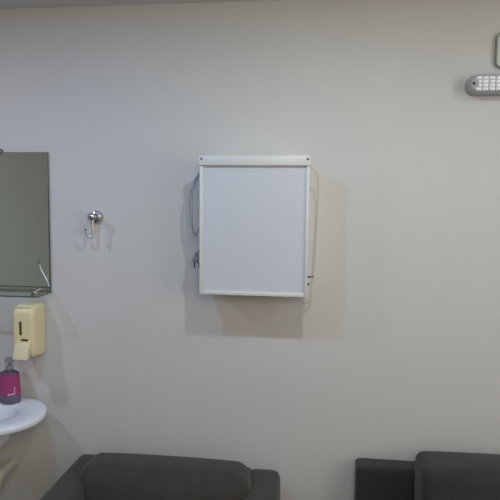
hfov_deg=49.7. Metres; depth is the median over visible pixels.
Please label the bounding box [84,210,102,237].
coat hook
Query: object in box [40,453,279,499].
armchair
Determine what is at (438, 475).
cushion
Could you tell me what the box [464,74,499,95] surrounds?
emergency light
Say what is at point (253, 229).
box
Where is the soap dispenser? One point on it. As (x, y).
(29, 340)
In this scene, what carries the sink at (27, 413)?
attached to the wall
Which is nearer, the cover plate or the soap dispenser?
the cover plate
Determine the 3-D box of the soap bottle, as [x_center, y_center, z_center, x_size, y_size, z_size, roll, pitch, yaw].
[-0.984,0.530,2.211,0.084,0.186,0.065,3,6,29]
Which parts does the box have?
cord, cord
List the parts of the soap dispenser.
push lever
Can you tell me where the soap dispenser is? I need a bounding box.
[12,302,45,360]
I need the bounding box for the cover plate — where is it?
[494,33,499,68]
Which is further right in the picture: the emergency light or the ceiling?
the emergency light
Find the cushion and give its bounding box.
[414,451,499,499]
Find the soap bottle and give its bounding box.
[0,357,20,403]
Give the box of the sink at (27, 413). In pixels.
[0,397,46,490]
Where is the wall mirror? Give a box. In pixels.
[0,149,50,290]
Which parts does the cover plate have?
plate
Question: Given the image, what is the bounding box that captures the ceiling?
[0,0,270,8]
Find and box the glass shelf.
[0,289,51,297]
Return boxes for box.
[189,156,318,296]
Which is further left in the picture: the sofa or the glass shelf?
the glass shelf
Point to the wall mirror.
(25, 262)
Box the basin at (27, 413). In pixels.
[0,397,46,448]
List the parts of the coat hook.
hook arm, stem, wall plate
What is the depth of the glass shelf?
2.14 m
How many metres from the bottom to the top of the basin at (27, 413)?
0.150 m
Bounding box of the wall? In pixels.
[0,0,499,499]
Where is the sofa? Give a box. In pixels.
[354,451,499,499]
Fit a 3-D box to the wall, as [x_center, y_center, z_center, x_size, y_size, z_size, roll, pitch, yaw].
[-0.110,0.271,2.207,5.300,2.445,0.100,1,5,6]

